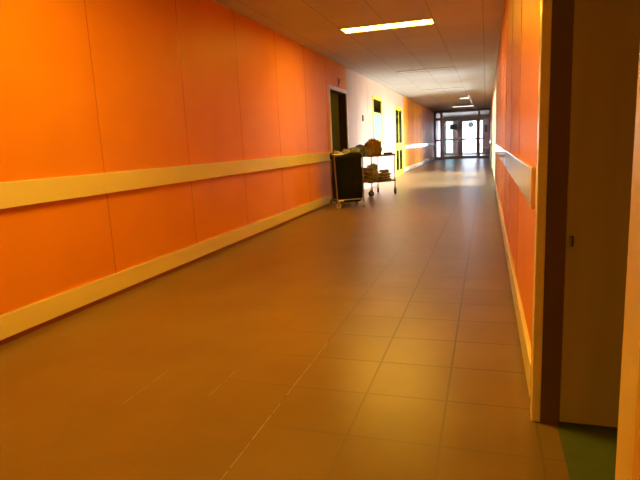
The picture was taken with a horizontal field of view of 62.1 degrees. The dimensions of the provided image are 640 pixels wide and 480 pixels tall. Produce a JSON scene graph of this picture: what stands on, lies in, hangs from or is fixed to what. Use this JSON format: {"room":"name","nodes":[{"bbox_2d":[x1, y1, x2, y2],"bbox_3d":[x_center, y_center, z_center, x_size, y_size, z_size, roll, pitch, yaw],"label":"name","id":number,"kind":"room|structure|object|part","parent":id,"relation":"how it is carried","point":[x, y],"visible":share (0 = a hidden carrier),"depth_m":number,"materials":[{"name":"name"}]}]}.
{"room":"hospital interior","nodes":[
{"label":"hospital interior","id":0,"kind":"room"},
{"bbox_2d":[0,0,443,314],"bbox_3d":[2.148,-3.283,16.540,0.202,2.670,43.500,1,11,17],"label":"wall","id":1,"kind":"structure","parent":0,"point":[87,86],"depth_m":4.62,"materials":[{"name":"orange paint"}]},
{"bbox_2d":[0,152,330,208],"bbox_3d":[-1.958,-0.236,3.028,0.038,0.170,14.580,1,11,17],"label":"handrail","id":2,"kind":"object","parent":1,"relation":"attached to","point":[18,193],"visible":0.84,"depth_m":4.25,"materials":[{"name":"beige wood"}]},
{"bbox_2d":[0,195,331,345],"bbox_3d":[-1.913,0.542,3.217,0.025,0.182,14.720,1,11,17],"label":"baseboard","id":3,"kind":"structure","parent":1,"relation":"attached to","point":[15,324],"depth_m":4.28,"materials":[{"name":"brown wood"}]},
{"bbox_2d":[328,85,348,202],"bbox_3d":[0.314,-1.910,10.661,0.214,2.195,1.360,1,11,17],"label":"door","id":4,"kind":"structure","parent":1,"relation":"in","point":[338,105],"depth_m":11.02,"materials":[{"name":"beige paint"}]},
{"bbox_2d":[372,95,382,141],"bbox_3d":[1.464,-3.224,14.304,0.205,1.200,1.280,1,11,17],"label":"door","id":5,"kind":"structure","parent":1,"relation":"in","point":[376,101],"depth_m":14.30,"materials":[{"name":"yellow"}]},
{"bbox_3d":[1.519,-3.575,14.220,0.006,0.315,1.110,1,11,17],"label":"pane","id":6,"kind":"part","parent":5,"relation":"part of","materials":[{"name":"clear glass"}]},
{"bbox_3d":[1.547,-3.049,14.312,0.006,0.675,1.110,1,11,17],"label":"pane","id":7,"kind":"part","parent":5,"relation":"part of","materials":[{"name":"white glass"}]},
{"bbox_2d":[395,106,402,175],"bbox_3d":[2.572,-3.320,17.870,0.201,2.240,1.540,1,11,17],"label":"door","id":8,"kind":"structure","parent":1,"relation":"in","point":[398,110],"depth_m":17.88,"materials":[{"name":"yellow wood"}]},
{"bbox_3d":[2.525,-3.712,17.440,0.005,1.045,0.586,1,11,17],"label":"pane","id":9,"kind":"part","parent":8,"relation":"part of","materials":[{"name":"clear glass"}]},
{"bbox_3d":[2.575,-2.637,17.631,0.005,0.660,0.586,1,11,17],"label":"pane","id":10,"kind":"part","parent":8,"relation":"part of","materials":[{"name":"clear glass"}]},
{"bbox_3d":[2.729,-3.837,18.091,0.005,1.045,0.586,1,11,17],"label":"pane","id":11,"kind":"part","parent":8,"relation":"part of","materials":[{"name":"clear glass"}]},
{"bbox_3d":[2.779,-2.763,18.283,0.005,0.660,0.586,1,11,17],"label":"pane","id":12,"kind":"part","parent":8,"relation":"part of","materials":[{"name":"clear glass"}]},
{"bbox_2d":[405,157,434,171],"bbox_3d":[4.770,-3.571,24.587,0.025,0.182,11.650,1,11,17],"label":"baseboard","id":13,"kind":"structure","parent":1,"relation":"attached to","point":[408,168],"depth_m":22.79,"materials":[{"name":"brown"}]},
{"bbox_2d":[405,142,434,149],"bbox_3d":[4.747,-4.363,24.468,0.038,0.170,11.500,1,11,17],"label":"handrail","id":14,"kind":"object","parent":1,"relation":"attached to","point":[411,146],"visible":1,"depth_m":22.65,"materials":[{"name":"beige wood"}]},
{"bbox_2d":[0,154,617,479],"bbox_3d":[5.180,-1.903,15.911,6.390,0.100,43.800,1,11,17],"label":"floor","id":15,"kind":"structure","parent":0,"point":[378,340],"depth_m":2.71,"materials":[{"name":"tile"}]},
{"bbox_2d":[329,152,364,208],"bbox_3d":[0.468,-1.065,9.405,0.555,0.959,0.491,-5,10,-12],"label":"trolley","id":16,"kind":"object","parent":15,"relation":"on","point":[347,176],"visible":0.99,"depth_m":9.20,"materials":[{"name":"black metal"}]},
{"bbox_3d":[0.202,-1.129,9.529,0.021,0.795,0.022,-5,10,-12],"label":"post","id":17,"kind":"part","parent":16,"relation":"part of","materials":[{"name":"silver metal"}]},
{"bbox_3d":[0.270,-1.063,9.140,0.056,0.796,0.022,-5,10,-12],"label":"post","id":18,"kind":"part","parent":16,"relation":"part of","materials":[{"name":"silver metal"}]},
{"bbox_2d":[333,151,342,156],"bbox_3d":[0.311,-1.466,9.289,0.168,0.198,0.396,-5,10,-12],"label":"linens","id":19,"kind":"object","parent":16,"relation":"in","point":[335,152],"visible":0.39,"depth_m":9.17,"materials":[{"name":"beige fabric"}]},
{"bbox_2d":[342,149,349,153],"bbox_3d":[0.459,-1.490,9.306,0.160,0.224,0.371,-5,10,-12],"label":"linens","id":20,"kind":"object","parent":16,"relation":"in","point":[345,151],"visible":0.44,"depth_m":9.20,"materials":[{"name":"beige fabric"}]},
{"bbox_2d":[349,147,359,151],"bbox_3d":[0.611,-1.516,9.345,0.186,0.250,0.379,-5,10,-12],"label":"linens","id":21,"kind":"object","parent":16,"relation":"in","point":[353,149],"visible":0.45,"depth_m":9.23,"materials":[{"name":"beige fabric"}]},
{"bbox_3d":[0.746,-1.102,9.239,0.021,0.795,0.022,-5,10,-12],"label":"post","id":22,"kind":"part","parent":16,"relation":"part of","materials":[{"name":"silver metal"}]},
{"bbox_2d":[363,153,396,196],"bbox_3d":[1.155,-1.408,11.433,0.800,0.862,0.682,-9,12,-32],"label":"trolley","id":23,"kind":"object","parent":15,"relation":"on","point":[371,193],"visible":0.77,"depth_m":11.12,"materials":[{"name":"silver metal"}]},
{"bbox_2d":[356,144,365,155],"bbox_3d":[0.853,-1.893,11.192,0.161,0.251,0.321,-9,12,-32],"label":"bundle","id":24,"kind":"object","parent":23,"relation":"on","point":[362,149],"visible":0.38,"depth_m":11.10,"materials":[{"name":"fabric"}]},
{"bbox_2d":[363,168,373,181],"bbox_3d":[0.967,-1.371,11.159,0.175,0.296,0.321,-9,12,-32],"label":"linens","id":25,"kind":"object","parent":23,"relation":"on","point":[366,171],"visible":0.71,"depth_m":11.05,"materials":[{"name":"brown fabric"}]},
{"bbox_2d":[365,149,371,155],"bbox_3d":[0.996,-1.809,10.975,0.162,0.148,0.103,-9,12,-32],"label":"bundle","id":26,"kind":"object","parent":23,"relation":"on","point":[368,151],"visible":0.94,"depth_m":10.94,"materials":[{"name":"brown fabric"}]},
{"bbox_3d":[1.067,-1.405,11.008,0.023,0.712,0.024,-9,12,-32],"label":"post","id":27,"kind":"part","parent":23,"relation":"part of","materials":[{"name":"silver metal"}]},
{"bbox_2d":[363,138,382,154],"bbox_3d":[1.119,-1.973,11.225,0.395,0.374,0.421,-9,12,-32],"label":"sack","id":28,"kind":"object","parent":23,"relation":"on","point":[373,144],"visible":0.68,"depth_m":11.10,"materials":[{"name":"orange fabric"}]},
{"bbox_2d":[367,163,378,180],"bbox_3d":[1.124,-1.442,11.259,0.181,0.385,0.354,-9,12,-32],"label":"bundle","id":29,"kind":"object","parent":23,"relation":"on","point":[374,166],"visible":0.59,"depth_m":11.16,"materials":[{"name":"brown fabric"}]},
{"bbox_3d":[1.123,-1.800,11.333,0.745,0.044,0.605,-9,12,-32],"label":"shelf","id":30,"kind":"part","parent":23,"relation":"part of","materials":[{"name":"silver metal"}]},
{"bbox_3d":[1.148,-1.272,11.427,0.745,0.040,0.605,-9,12,-32],"label":"shelf","id":31,"kind":"part","parent":23,"relation":"part of","materials":[{"name":"silver metal"}]},
{"bbox_2d":[378,172,391,179],"bbox_3d":[1.365,-1.362,11.383,0.314,0.163,0.253,-9,12,-32],"label":"linens","id":32,"kind":"object","parent":23,"relation":"on","point":[382,176],"visible":0.76,"depth_m":11.29,"materials":[{"name":"brown fabric"}]},
{"bbox_2d":[379,169,389,172],"bbox_3d":[1.376,-1.477,11.368,0.271,0.070,0.189,-9,12,-32],"label":"bundle","id":33,"kind":"object","parent":32,"relation":"on","point":[380,170],"visible":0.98,"depth_m":11.31,"materials":[{"name":"brown fabric"}]},
{"bbox_3d":[1.594,-1.489,11.342,0.023,0.712,0.024,-9,12,-32],"label":"post","id":34,"kind":"part","parent":23,"relation":"part of","materials":[{"name":"silver metal"}]},
{"bbox_2d":[434,108,489,159],"bbox_3d":[7.849,-5.841,29.429,2.990,2.670,0.131,1,11,17],"label":"wall","id":35,"kind":"structure","parent":15,"relation":"on","point":[460,119],"depth_m":29.43,"materials":[{"name":"brown metal"}]},
{"bbox_3d":[7.318,-5.600,29.658,0.945,2.145,0.050,1,11,17],"label":"door","id":36,"kind":"part","parent":35,"relation":"part of","materials":[{"name":"glass"}]},
{"bbox_2d":[450,124,456,129],"bbox_3d":[7.392,-6.258,29.465,0.370,0.280,0.020,1,11,17],"label":"notice","id":37,"kind":"object","parent":35,"relation":"attached to","point":[454,126],"visible":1,"depth_m":29.45,"materials":[{"name":"grey paper"}]},
{"bbox_3d":[8.230,-5.592,29.374,0.945,2.145,0.050,1,11,17],"label":"door","id":38,"kind":"part","parent":35,"relation":"part of","materials":[{"name":"glass"}]},
{"bbox_2d":[213,0,504,115],"bbox_3d":[3.621,-4.650,15.870,3.390,0.120,43.800,1,11,17],"label":"ceiling","id":39,"kind":"structure","parent":0,"point":[465,35],"depth_m":8.23,"materials":[{"name":"tile"}]},
{"bbox_2d":[340,18,434,33],"bbox_3d":[0.918,-2.930,7.288,1.255,0.012,0.310,1,11,17],"label":"recessed light","id":40,"kind":"object","parent":39,"relation":"in","point":[430,20],"visible":1,"depth_m":7.27,"materials":[{"name":"grey plastic"}]},
{"bbox_2d":[397,66,454,72],"bbox_3d":[2.395,-3.839,12.009,1.255,0.012,0.310,1,11,17],"label":"recessed light","id":41,"kind":"object","parent":39,"relation":"in","point":[453,67],"visible":1,"depth_m":12.00,"materials":[{"name":"grey plastic"}]},
{"bbox_2d":[422,87,463,90],"bbox_3d":[3.872,-4.748,16.731,1.255,0.012,0.310,1,11,17],"label":"recessed light","id":42,"kind":"object","parent":39,"relation":"in","point":[456,87],"visible":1,"depth_m":16.71,"materials":[{"name":"grey plastic"}]},
{"bbox_2d":[484,63,485,107],"bbox_3d":[6.224,-5.446,20.042,0.030,0.012,18.650,1,11,17],"label":"trim","id":43,"kind":"structure","parent":39,"relation":"attached to","point":[484,63],"depth_m":15.98,"materials":[{"name":"white"}]},
{"bbox_2d":[444,114,488,155],"bbox_3d":[10.029,-7.213,36.569,3.290,2.670,0.150,1,11,17],"label":"door frame","id":44,"kind":"structure","parent":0,"point":[485,120],"depth_m":36.49,"materials":[{"name":"grey paint"}]},
{"bbox_2d":[446,121,452,153],"bbox_3d":[8.979,-7.168,36.879,0.520,2.330,0.100,1,11,17],"label":"window","id":45,"kind":"structure","parent":44,"relation":"in","point":[449,133],"depth_m":36.90,"materials":[{"name":"white glass"}]},
{"bbox_3d":[9.008,-6.514,36.995,0.440,0.920,0.008,1,11,17],"label":"pane","id":46,"kind":"part","parent":45,"relation":"part of","materials":[{"name":"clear glass"}]},
{"bbox_3d":[8.956,-7.640,36.794,0.440,1.290,0.008,1,11,17],"label":"pane","id":47,"kind":"part","parent":45,"relation":"part of","materials":[{"name":"clear glass"}]},
{"bbox_2d":[462,120,482,154],"bbox_3d":[10.455,-7.022,36.446,1.400,2.300,0.100,1,11,17],"label":"door","id":48,"kind":"structure","parent":44,"relation":"in","point":[468,127],"depth_m":36.46,"materials":[{"name":"beige paint"}]},
{"bbox_3d":[10.338,-6.443,36.593,0.980,0.880,0.008,1,11,17],"label":"pane","id":49,"kind":"part","parent":48,"relation":"part of","materials":[{"name":"clear glass"}]},
{"bbox_3d":[10.289,-7.515,36.402,0.980,1.180,0.008,1,11,17],"label":"pane","id":50,"kind":"part","parent":48,"relation":"part of","materials":[{"name":"clear glass"}]},
{"bbox_3d":[10.924,-7.509,36.204,0.250,1.180,0.008,1,11,17],"label":"pane","id":51,"kind":"part","parent":48,"relation":"part of","materials":[{"name":"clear glass"}]},
{"bbox_2d":[490,0,539,346],"bbox_3d":[5.144,-3.255,15.608,0.102,2.670,43.500,1,11,17],"label":"wall","id":52,"kind":"structure","parent":0,"point":[517,67],"depth_m":3.39,"materials":[{"name":"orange paint"}]},
{"bbox_2d":[492,97,493,170],"bbox_3d":[5.388,-3.247,16.412,0.093,2.250,2.850,1,11,17],"label":"door","id":53,"kind":"structure","parent":52,"relation":"in","point":[493,97],"depth_m":16.38,"materials":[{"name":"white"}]},
{"bbox_2d":[494,86,495,179],"bbox_3d":[4.405,-2.642,13.268,0.093,2.250,2.250,1,11,17],"label":"door","id":54,"kind":"structure","parent":52,"relation":"in","point":[495,86],"depth_m":13.41,"materials":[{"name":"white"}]},
{"bbox_2d":[494,180,530,396],"bbox_3d":[2.355,-0.316,6.926,0.022,0.182,10.100,1,11,17],"label":"baseboard","id":55,"kind":"structure","parent":52,"relation":"attached to","point":[524,337],"depth_m":3.03,"materials":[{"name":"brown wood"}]},
{"bbox_2d":[495,143,535,208],"bbox_3d":[2.316,-1.103,6.787,0.027,0.170,9.900,1,11,17],"label":"handrail","id":56,"kind":"object","parent":52,"relation":"attached to","point":[523,173],"visible":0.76,"depth_m":2.76,"materials":[{"name":"beige wood"}]},
{"bbox_2d":[530,0,639,479],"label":"door","id":57,"kind":"structure","parent":52,"relation":"in","point":[585,349],"depth_m":1.87,"materials":[{"name":"brown wood"}]}
]}

